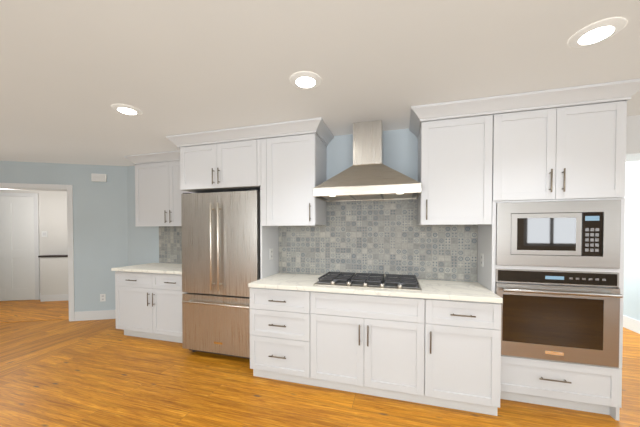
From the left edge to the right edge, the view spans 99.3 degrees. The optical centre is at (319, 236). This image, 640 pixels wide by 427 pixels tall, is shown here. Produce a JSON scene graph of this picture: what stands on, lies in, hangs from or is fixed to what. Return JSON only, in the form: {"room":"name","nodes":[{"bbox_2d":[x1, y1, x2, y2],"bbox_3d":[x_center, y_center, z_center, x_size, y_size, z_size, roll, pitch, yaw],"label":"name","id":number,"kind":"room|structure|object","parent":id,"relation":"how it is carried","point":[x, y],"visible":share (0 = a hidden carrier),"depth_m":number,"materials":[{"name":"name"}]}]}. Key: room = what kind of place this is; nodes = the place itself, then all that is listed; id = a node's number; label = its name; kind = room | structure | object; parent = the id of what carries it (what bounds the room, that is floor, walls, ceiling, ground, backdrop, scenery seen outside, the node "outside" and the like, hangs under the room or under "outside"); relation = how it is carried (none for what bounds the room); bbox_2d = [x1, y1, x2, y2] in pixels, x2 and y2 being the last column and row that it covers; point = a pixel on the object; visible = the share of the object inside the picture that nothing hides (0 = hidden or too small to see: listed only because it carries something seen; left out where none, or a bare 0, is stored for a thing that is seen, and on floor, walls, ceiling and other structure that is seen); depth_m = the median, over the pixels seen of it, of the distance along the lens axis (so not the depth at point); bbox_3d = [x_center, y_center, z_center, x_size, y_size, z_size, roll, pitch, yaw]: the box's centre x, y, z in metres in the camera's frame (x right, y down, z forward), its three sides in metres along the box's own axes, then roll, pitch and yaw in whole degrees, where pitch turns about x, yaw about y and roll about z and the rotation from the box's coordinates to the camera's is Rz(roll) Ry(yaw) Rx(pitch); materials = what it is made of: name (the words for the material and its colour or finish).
{"room":"kitchen","nodes":[
{"label":"kitchen","id":0,"kind":"room"},
{"bbox_2d":[0,189,67,300],"bbox_3d":[-5.933,0.083,5.411,7.173,2.443,3.496,0,1,16],"label":"wall","id":1,"kind":"structure","parent":0,"point":[53,213],"depth_m":5.61,"materials":[{"name":"white paint"}]},
{"bbox_2d":[0,192,39,300],"bbox_3d":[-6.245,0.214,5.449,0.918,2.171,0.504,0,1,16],"label":"hall door","id":2,"kind":"structure","parent":1,"relation":"in","point":[19,252],"depth_m":5.49,"materials":[{"name":"white wood"}]},
{"bbox_2d":[42,231,47,236],"bbox_3d":[-5.646,-0.046,5.578,0.100,0.120,0.013,0,1,-12],"label":"light switch","id":3,"kind":"object","parent":1,"relation":"attached to","point":[44,233],"visible":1,"depth_m":5.58,"materials":[{"name":"white plastic"}]},
{"bbox_2d":[38,255,68,301],"bbox_3d":[-5.084,0.840,5.576,1.040,0.916,0.160,0,1,-12],"label":"wall","id":4,"kind":"structure","parent":0,"point":[54,276],"depth_m":5.46,"materials":[{"name":"white paint"}]},
{"bbox_2d":[0,161,127,311],"bbox_3d":[-5.998,0.108,3.838,7.100,2.443,0.120,0,1,-12],"label":"wall","id":5,"kind":"structure","parent":0,"point":[100,220],"depth_m":4.29,"materials":[{"name":"blue paint"}]},
{"bbox_2d":[0,183,74,320],"bbox_3d":[-4.441,0.266,4.169,1.219,2.118,0.152,0,1,-12],"label":"door frame","id":6,"kind":"structure","parent":5,"relation":"attached to","point":[41,187],"depth_m":4.21,"materials":[{"name":"white wood"}]},
{"bbox_2d":[74,310,115,320],"bbox_3d":[-3.463,1.250,4.320,0.664,0.145,0.362,0,1,16],"label":"baseboard","id":7,"kind":"structure","parent":5,"relation":"attached to","point":[93,315],"depth_m":4.16,"materials":[{"name":"white wood"}]},
{"bbox_2d":[91,173,106,181],"bbox_3d":[-3.468,-0.919,4.273,0.200,0.120,0.036,0,1,-12],"label":"air vent","id":8,"kind":"object","parent":5,"relation":"in","point":[98,177],"visible":1,"depth_m":4.26,"materials":[{"name":"white"}]},
{"bbox_2d":[100,294,105,301],"bbox_3d":[-3.450,0.976,4.322,0.075,0.118,0.008,0,1,-12],"label":"outlet","id":9,"kind":"object","parent":5,"relation":"attached to","point":[102,297],"visible":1,"depth_m":4.32,"materials":[{"name":"white plastic"}]},
{"bbox_2d":[127,166,178,265],"bbox_3d":[-1.850,0.104,4.115,3.150,2.443,0.170,0,1,16],"label":"wall","id":10,"kind":"structure","parent":0,"point":[143,244],"depth_m":4.33,"materials":[{"name":"blue paint"}]},
{"bbox_2d":[132,150,192,225],"bbox_3d":[-1.969,-0.630,3.839,1.188,0.960,0.397,0,1,16],"label":"upper cabinet","id":11,"kind":"object","parent":10,"relation":"attached to","point":[158,192],"depth_m":3.70,"materials":[{"name":"white paint"}]},
{"bbox_2d":[159,226,181,263],"bbox_3d":[-1.914,0.130,4.040,1.189,0.564,0.009,0,1,16],"label":"backsplash","id":12,"kind":"structure","parent":10,"relation":"attached to","point":[170,244],"depth_m":4.14,"materials":[{"name":"tile"}]},
{"bbox_2d":[0,300,639,426],"bbox_3d":[-1.621,1.385,3.430,16.457,0.104,12.200,0,1,16],"label":"floor","id":13,"kind":"structure","parent":0,"point":[86,373],"depth_m":2.34,"materials":[{"name":"brown wood"}]},
{"bbox_2d":[115,271,185,342],"bbox_3d":[-2.038,0.894,3.735,1.248,0.876,0.684,0,1,16],"label":"base cabinet","id":14,"kind":"object","parent":13,"relation":"on","point":[148,305],"visible":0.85,"depth_m":3.46,"materials":[{"name":"white paint"}]},
{"bbox_2d":[111,263,181,274],"bbox_3d":[-2.052,0.436,3.733,1.278,0.037,0.663,0,1,16],"label":"countertop","id":15,"kind":"structure","parent":14,"relation":"on","point":[167,268],"depth_m":3.55,"materials":[{"name":"stone"}]},
{"bbox_2d":[181,189,260,358],"bbox_3d":[-0.999,0.424,3.296,0.947,1.830,0.882,0,1,16],"label":"fridge","id":16,"kind":"object","parent":13,"relation":"on","point":[220,251],"visible":0.75,"depth_m":2.92,"materials":[{"name":"silver metal"}]},
{"bbox_2d":[180,139,278,278],"bbox_3d":[-0.972,0.165,3.320,1.018,2.347,0.922,0,1,16],"label":"tall cabinet","id":17,"kind":"object","parent":13,"relation":"on","point":[224,167],"visible":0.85,"depth_m":2.90,"materials":[{"name":"white paint"}]},
{"bbox_2d":[166,117,333,147],"bbox_3d":[-0.765,-1.044,2.977,1.767,0.105,0.513,0,1,16],"label":"crown molding","id":18,"kind":"structure","parent":17,"relation":"attached to","point":[320,129],"depth_m":2.74,"materials":[{"name":"white paint"}]},
{"bbox_2d":[269,248,272,259],"bbox_3d":[-0.533,0.195,2.984,0.008,0.118,0.075,0,1,16],"label":"outlet","id":19,"kind":"object","parent":17,"relation":"attached to","point":[270,254],"visible":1,"depth_m":2.96,"materials":[{"name":"white plastic"}]},
{"bbox_2d":[250,287,317,385],"bbox_3d":[-0.255,0.909,2.784,0.660,0.876,0.662,0,1,16],"label":"base cabinet","id":20,"kind":"object","parent":13,"relation":"on","point":[283,323],"depth_m":2.47,"materials":[{"name":"white wood"}]},
{"bbox_2d":[318,292,433,405],"bbox_3d":[0.487,0.913,2.570,1.006,0.876,0.662,0,1,16],"label":"base cabinet","id":21,"kind":"object","parent":13,"relation":"on","point":[374,345],"depth_m":2.24,"materials":[{"name":"white wood"}]},
{"bbox_2d":[434,299,500,415],"bbox_3d":[1.133,0.916,2.383,0.584,0.876,0.662,0,1,16],"label":"base cabinet","id":22,"kind":"object","parent":13,"relation":"on","point":[441,353],"depth_m":2.05,"materials":[{"name":"white wood"}]},
{"bbox_2d":[248,273,502,302],"bbox_3d":[0.417,0.455,2.567,2.067,0.037,0.673,0,1,16],"label":"countertop","id":23,"kind":"structure","parent":22,"relation":"on","point":[457,290],"depth_m":2.31,"materials":[{"name":"stone"}]},
{"bbox_2d":[313,272,421,291],"bbox_3d":[0.449,0.409,2.550,0.910,0.054,0.520,0,1,16],"label":"cooktop","id":24,"kind":"object","parent":23,"relation":"in","point":[380,281],"visible":1,"depth_m":2.43,"materials":[{"name":"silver metal"}]},
{"bbox_2d":[477,100,626,420],"bbox_3d":[1.881,0.180,2.381,0.843,2.347,0.702,0,1,16],"label":"tall cabinet","id":25,"kind":"object","parent":13,"relation":"on","point":[573,153],"visible":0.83,"depth_m":2.07,"materials":[{"name":"white paint"}]},
{"bbox_2d":[480,253,483,266],"bbox_3d":[1.456,0.213,2.446,0.008,0.118,0.075,0,1,16],"label":"outlet","id":26,"kind":"object","parent":25,"relation":"attached to","point":[482,260],"visible":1,"depth_m":2.42,"materials":[{"name":"white plastic"}]},
{"bbox_2d":[409,79,639,137],"bbox_3d":[1.614,-1.034,2.413,1.558,0.105,0.751,0,1,16],"label":"crown molding","id":27,"kind":"structure","parent":25,"relation":"attached to","point":[626,90],"depth_m":2.08,"materials":[{"name":"white paint"}]},
{"bbox_2d":[496,200,620,268],"bbox_3d":[1.881,-0.021,2.379,0.783,0.498,0.641,0,1,16],"label":"microwave","id":28,"kind":"object","parent":25,"relation":"in","point":[582,234],"visible":1,"depth_m":2.06,"materials":[{"name":"silver metal"}]},
{"bbox_2d":[495,269,622,367],"bbox_3d":[1.871,0.604,2.351,0.783,0.686,0.720,0,1,16],"label":"wall oven","id":29,"kind":"object","parent":25,"relation":"in","point":[569,316],"visible":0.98,"depth_m":2.06,"materials":[{"name":"silver metal"}]},
{"bbox_2d":[0,0,639,165],"bbox_3d":[-1.401,-1.155,3.325,16.000,0.100,12.200,0,1,16],"label":"ceiling","id":30,"kind":"structure","parent":0,"point":[72,72],"depth_m":1.69,"materials":[{"name":"white paint"}]},
{"bbox_2d":[111,104,141,114],"bbox_3d":[-1.659,-1.081,2.341,0.220,0.012,0.220,0,1,16],"label":"recessed light","id":31,"kind":"object","parent":30,"relation":"in","point":[126,109],"visible":1,"depth_m":2.31,"materials":[{"name":"white plastic"}]},
{"bbox_2d":[290,72,320,88],"bbox_3d":[-0.100,-1.074,1.890,0.220,0.012,0.220,0,1,16],"label":"recessed light","id":32,"kind":"object","parent":30,"relation":"in","point":[305,80],"visible":1,"depth_m":1.86,"materials":[{"name":"white plastic"}]},
{"bbox_2d":[568,17,626,47],"bbox_3d":[1.460,-1.067,1.440,0.220,0.012,0.220,0,1,16],"label":"recessed light","id":33,"kind":"object","parent":30,"relation":"in","point":[597,32],"visible":1,"depth_m":1.42,"materials":[{"name":"white plastic"}]},
{"bbox_2d":[292,129,471,281],"bbox_3d":[0.598,0.119,3.185,2.070,2.443,0.600,0,1,16],"label":"wall","id":34,"kind":"structure","parent":0,"point":[400,150],"depth_m":2.82,"materials":[{"name":"blue paint"}]},
{"bbox_2d":[261,133,326,225],"bbox_3d":[-0.268,-0.554,2.866,0.575,0.894,0.464,0,1,16],"label":"upper cabinet","id":35,"kind":"object","parent":34,"relation":"attached to","point":[293,171],"visible":0.98,"depth_m":2.69,"materials":[{"name":"white paint"}]},
{"bbox_2d":[313,120,420,201],"bbox_3d":[0.459,-0.732,2.632,0.947,0.719,0.488,0,1,16],"label":"range hood","id":36,"kind":"object","parent":34,"relation":"attached to","point":[368,175],"visible":1,"depth_m":2.53,"materials":[{"name":"silver metal"}]},
{"bbox_2d":[279,199,477,281],"bbox_3d":[0.513,-0.012,2.889,2.068,0.885,0.009,0,1,16],"label":"backsplash","id":37,"kind":"structure","parent":34,"relation":"attached to","point":[385,237],"depth_m":2.85,"materials":[{"name":"tile"}]},
{"bbox_2d":[417,114,492,224],"bbox_3d":[1.181,-0.547,2.448,0.541,0.894,0.464,0,1,16],"label":"upper cabinet","id":38,"kind":"object","parent":34,"relation":"attached to","point":[455,167],"visible":1,"depth_m":2.27,"materials":[{"name":"white paint"}]},
{"bbox_2d":[623,161,639,320],"bbox_3d":[4.854,0.088,5.077,0.140,2.443,5.400,0,1,16],"label":"wall","id":39,"kind":"structure","parent":0,"point":[631,303],"depth_m":3.84,"materials":[{"name":"white paint"}]},
{"bbox_2d":[623,315,639,333],"bbox_3d":[4.639,1.232,4.638,0.019,0.170,4.400,0,1,16],"label":"baseboard","id":40,"kind":"structure","parent":39,"relation":"attached to","point":[629,323],"depth_m":3.84,"materials":[{"name":"white wood"}]},
{"bbox_2d":[626,115,639,161],"bbox_3d":[4.441,0.135,2.199,4.137,2.443,0.360,0,1,16],"label":"wall","id":41,"kind":"structure","parent":0,"point":[633,140],"depth_m":2.46,"materials":[{"name":"white paint"}]}
]}

